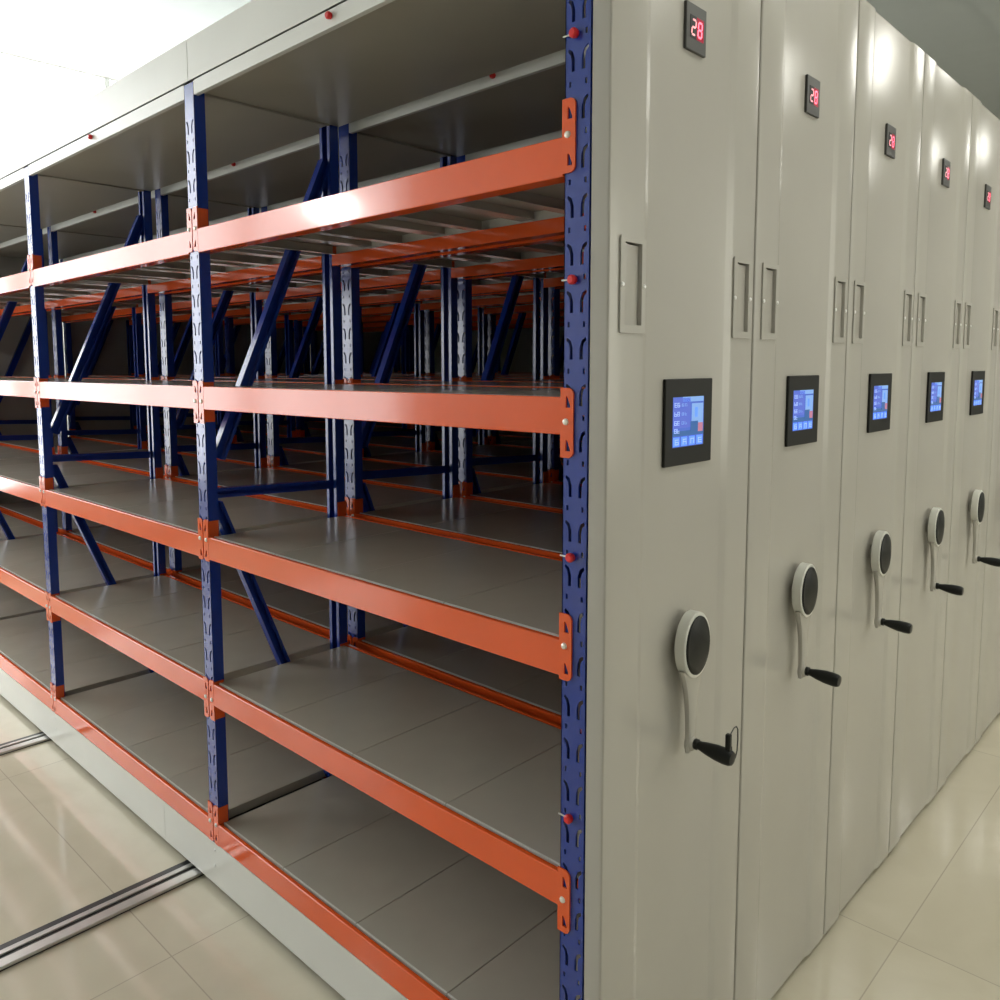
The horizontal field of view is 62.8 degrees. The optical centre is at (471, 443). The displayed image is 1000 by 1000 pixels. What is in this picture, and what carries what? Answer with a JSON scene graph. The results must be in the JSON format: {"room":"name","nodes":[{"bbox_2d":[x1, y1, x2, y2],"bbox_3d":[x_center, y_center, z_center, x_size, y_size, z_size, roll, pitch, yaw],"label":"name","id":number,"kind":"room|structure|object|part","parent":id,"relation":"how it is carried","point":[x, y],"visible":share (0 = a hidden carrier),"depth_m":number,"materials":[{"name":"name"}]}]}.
{"room":"archive storage room","nodes":[
{"label":"archive storage room","id":0,"kind":"room"},
{"bbox_2d":[0,50,118,79],"bbox_3d":[-1.582,-1.206,8.520,0.100,4.000,18.200,5,7,44],"label":"wall","id":1,"kind":"structure","parent":0,"point":[0,50],"depth_m":6.55,"materials":[{"name":"white paint"}]},
{"bbox_2d":[0,51,117,149],"bbox_3d":[-3.050,-1.357,6.996,0.050,3.398,2.200,5,7,44],"label":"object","id":2,"kind":"structure","parent":1,"relation":"in","point":[33,93],"depth_m":6.46,"materials":[{"name":"white paint"}]},
{"bbox_3d":[-3.050,-1.357,6.996,0.050,3.398,2.200,5,7,44],"label":"frame","id":3,"kind":"part","parent":2,"relation":"part of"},
{"bbox_2d":[0,694,999,999],"bbox_3d":[1.855,1.135,5.365,9.700,0.100,18.400,5,7,44],"label":"floor","id":4,"kind":"structure","parent":0,"point":[924,924],"depth_m":2.39,"materials":[{"name":"tile"}]},
{"bbox_2d":[0,732,51,755],"bbox_3d":[-1.430,1.223,3.966,0.108,0.012,7.600,5,7,44],"label":"rail","id":5,"kind":"object","parent":4,"relation":"on","point":[24,742],"visible":0.02,"depth_m":3.47,"materials":[{"name":"metal"}]},
{"bbox_2d":[0,860,203,971],"bbox_3d":[-0.469,1.307,3.027,0.108,0.012,7.600,5,7,44],"label":"rail","id":6,"kind":"object","parent":4,"relation":"on","point":[34,942],"visible":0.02,"depth_m":2.38,"materials":[{"name":"metal"}]},
{"bbox_2d":[0,0,760,999],"bbox_3d":[-1.517,0.016,3.450,5.605,2.486,0.542,5,7,44],"label":"shelving unit","id":7,"kind":"object","parent":4,"relation":"on","point":[404,832],"visible":1,"depth_m":1.96,"materials":[{"name":"grey metal"}]},
{"bbox_3d":[-2.999,-1.206,4.770,1.345,0.038,0.486,5,7,44],"label":"roof panel","id":8,"kind":"part","parent":7,"relation":"part of","materials":[{"name":"grey metal"}]},
{"bbox_3d":[-2.058,-1.202,3.842,1.344,0.110,0.485,5,7,44],"label":"fascia panel","id":9,"kind":"part","parent":7,"relation":"part of","materials":[{"name":"grey metal"}]},
{"bbox_3d":[-2.037,-1.122,3.832,1.345,0.038,0.486,5,7,44],"label":"roof panel","id":10,"kind":"part","parent":7,"relation":"part of","materials":[{"name":"grey metal"}]},
{"bbox_3d":[-1.097,-1.117,2.904,1.344,0.110,0.485,5,7,44],"label":"fascia panel","id":11,"kind":"part","parent":7,"relation":"part of","materials":[{"name":"grey metal"}]},
{"bbox_3d":[-1.076,-1.038,2.894,1.345,0.038,0.486,5,7,44],"label":"roof panel","id":12,"kind":"part","parent":7,"relation":"part of","materials":[{"name":"grey metal"}]},
{"bbox_3d":[-0.126,-1.032,1.956,1.372,0.110,0.485,5,7,44],"label":"fascia panel","id":13,"kind":"part","parent":7,"relation":"part of","materials":[{"name":"grey metal"}]},
{"bbox_3d":[-0.115,-0.954,1.956,1.345,0.038,0.486,5,7,44],"label":"roof panel","id":14,"kind":"part","parent":7,"relation":"part of","materials":[{"name":"grey metal"}]},
{"bbox_3d":[0.398,0.179,1.590,0.036,2.479,0.524,5,7,44],"label":"panel","id":15,"kind":"part","parent":7,"relation":"part of","materials":[{"name":"grey metal"}]},
{"bbox_2d":[725,726,738,758],"bbox_3d":[0.496,0.574,1.558,0.010,0.066,0.042,5,7,44],"label":"wire loop","id":16,"kind":"object","parent":7,"relation":"hanging from","point":[728,737],"visible":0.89,"depth_m":1.54,"materials":[{"name":"black metal"}]},
{"bbox_2d":[0,0,858,999],"bbox_3d":[-1.146,-0.021,3.826,5.605,2.486,0.542,5,7,44],"label":"shelving unit","id":17,"kind":"object","parent":4,"relation":"on","point":[808,51],"visible":0.44,"depth_m":2.17,"materials":[{"name":"orange paint"}]},
{"bbox_3d":[-3.135,-0.196,5.779,0.019,2.486,0.526,5,7,44],"label":"panel","id":18,"kind":"part","parent":17,"relation":"part of","materials":[{"name":"blue metal"}]},
{"bbox_3d":[-2.628,-1.243,5.147,1.345,0.038,0.486,5,7,44],"label":"roof panel","id":19,"kind":"part","parent":17,"relation":"part of","materials":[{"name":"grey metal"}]},
{"bbox_3d":[-1.666,-1.159,4.208,1.345,0.038,0.486,5,7,44],"label":"roof panel","id":20,"kind":"part","parent":17,"relation":"part of","materials":[{"name":"grey metal"}]},
{"bbox_3d":[-0.705,-1.075,3.270,1.345,0.038,0.486,5,7,44],"label":"roof panel","id":21,"kind":"part","parent":17,"relation":"part of","materials":[{"name":"grey metal"}]},
{"bbox_3d":[0.256,-0.991,2.332,1.345,0.038,0.486,5,7,44],"label":"roof panel","id":22,"kind":"part","parent":17,"relation":"part of","materials":[{"name":"grey metal"}]},
{"bbox_3d":[0.769,0.142,1.966,0.036,2.479,0.524,5,7,44],"label":"panel","id":23,"kind":"part","parent":17,"relation":"part of","materials":[{"name":"grey metal"}]},
{"bbox_2d":[310,317,584,441],"bbox_3d":[0.708,-0.205,5.710,5.605,2.486,0.542,5,7,44],"label":"shelving unit","id":24,"kind":"object","parent":4,"relation":"on","point":[317,339],"visible":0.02,"depth_m":6.50,"materials":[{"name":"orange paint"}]},
{"bbox_3d":[-1.281,-0.380,7.662,0.019,2.486,0.526,5,7,44],"label":"panel","id":25,"kind":"part","parent":24,"relation":"part of","materials":[{"name":"blue metal"}]},
{"bbox_2d":[363,322,563,372],"bbox_3d":[1.079,-0.242,6.087,5.605,2.486,0.542,5,7,44],"label":"shelving unit","id":26,"kind":"object","parent":4,"relation":"on","point":[522,359],"visible":0.02,"depth_m":7.14,"materials":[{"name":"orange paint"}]},
{"bbox_3d":[-0.910,-0.417,8.039,0.019,2.486,0.526,5,7,44],"label":"panel","id":27,"kind":"part","parent":26,"relation":"part of","materials":[{"name":"blue metal"}]},
{"bbox_2d":[59,0,924,934],"bbox_3d":[-0.775,-0.058,4.203,5.605,2.486,0.542,5,7,44],"label":"shelving unit","id":28,"kind":"object","parent":4,"relation":"on","point":[889,66],"visible":0.26,"depth_m":2.39,"materials":[{"name":"orange paint"}]},
{"bbox_3d":[-2.765,-0.233,6.155,0.019,2.486,0.526,5,7,44],"label":"panel","id":29,"kind":"part","parent":28,"relation":"part of","materials":[{"name":"blue metal"}]},
{"bbox_3d":[-2.257,-1.280,5.523,1.345,0.038,0.486,5,7,44],"label":"roof panel","id":30,"kind":"part","parent":28,"relation":"part of","materials":[{"name":"grey metal"}]},
{"bbox_3d":[-1.296,-1.196,4.585,1.345,0.038,0.486,5,7,44],"label":"roof panel","id":31,"kind":"part","parent":28,"relation":"part of","materials":[{"name":"grey metal"}]},
{"bbox_3d":[-0.334,-1.111,3.647,1.345,0.038,0.486,5,7,44],"label":"roof panel","id":32,"kind":"part","parent":28,"relation":"part of","materials":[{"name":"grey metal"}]},
{"bbox_3d":[0.627,-1.027,2.709,1.345,0.038,0.486,5,7,44],"label":"roof panel","id":33,"kind":"part","parent":28,"relation":"part of","materials":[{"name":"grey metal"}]},
{"bbox_3d":[1.139,0.105,2.343,0.036,2.479,0.524,5,7,44],"label":"panel","id":34,"kind":"part","parent":28,"relation":"part of","materials":[{"name":"beige metal"}]},
{"bbox_2d":[142,53,972,852],"bbox_3d":[-0.405,-0.095,4.580,5.605,2.486,0.542,5,7,44],"label":"shelving unit","id":35,"kind":"object","parent":4,"relation":"on","point":[946,105],"visible":0.16,"depth_m":2.74,"materials":[{"name":"orange paint"}]},
{"bbox_3d":[-2.394,-0.270,6.532,0.019,2.486,0.526,5,7,44],"label":"panel","id":36,"kind":"part","parent":35,"relation":"part of","materials":[{"name":"metal"}]},
{"bbox_3d":[1.510,0.069,2.720,0.036,2.479,0.524,5,7,44],"label":"panel","id":37,"kind":"part","parent":35,"relation":"part of","materials":[{"name":"beige metal"}]},
{"bbox_2d":[213,95,999,791],"bbox_3d":[-0.034,-0.132,4.957,5.605,2.486,0.542,5,7,44],"label":"shelving unit","id":38,"kind":"object","parent":4,"relation":"on","point":[981,275],"visible":0.13,"depth_m":3.11,"materials":[{"name":"orange paint"}]},
{"bbox_3d":[-2.023,-0.306,6.909,0.019,2.486,0.526,5,7,44],"label":"panel","id":39,"kind":"part","parent":38,"relation":"part of","materials":[{"name":"metal"}]},
{"bbox_3d":[1.881,0.032,3.097,0.036,2.479,0.524,5,7,44],"label":"panel","id":40,"kind":"part","parent":38,"relation":"part of","materials":[{"name":"beige metal"}]},
{"bbox_2d":[263,299,999,743],"bbox_3d":[0.337,-0.168,5.333,5.605,2.486,0.542,5,7,44],"label":"shelving unit","id":41,"kind":"object","parent":4,"relation":"on","point":[988,698],"visible":0.05,"depth_m":3.53,"materials":[{"name":"orange paint"}]},
{"bbox_3d":[-1.652,-0.343,7.286,0.019,2.486,0.526,5,7,44],"label":"panel","id":42,"kind":"part","parent":41,"relation":"part of","materials":[{"name":"metal"}]},
{"bbox_3d":[2.252,-0.005,3.473,0.036,2.479,0.524,5,7,44],"label":"panel","id":43,"kind":"part","parent":41,"relation":"part of","materials":[{"name":"grey metal"}]},
{"bbox_2d":[0,0,999,119],"bbox_3d":[1.838,-2.947,4.982,9.700,0.100,18.400,5,7,44],"label":"ceiling","id":44,"kind":"structure","parent":0,"point":[110,38],"depth_m":5.89,"materials":[{"name":"paint"}]},
{"bbox_2d":[972,0,999,33],"bbox_3d":[2.663,-2.810,4.183,0.790,0.030,18.200,5,7,44],"label":"trim","id":45,"kind":"structure","parent":44,"relation":"attached to","point":[990,9],"depth_m":5.52,"materials":[{"name":"paint"}]}
]}

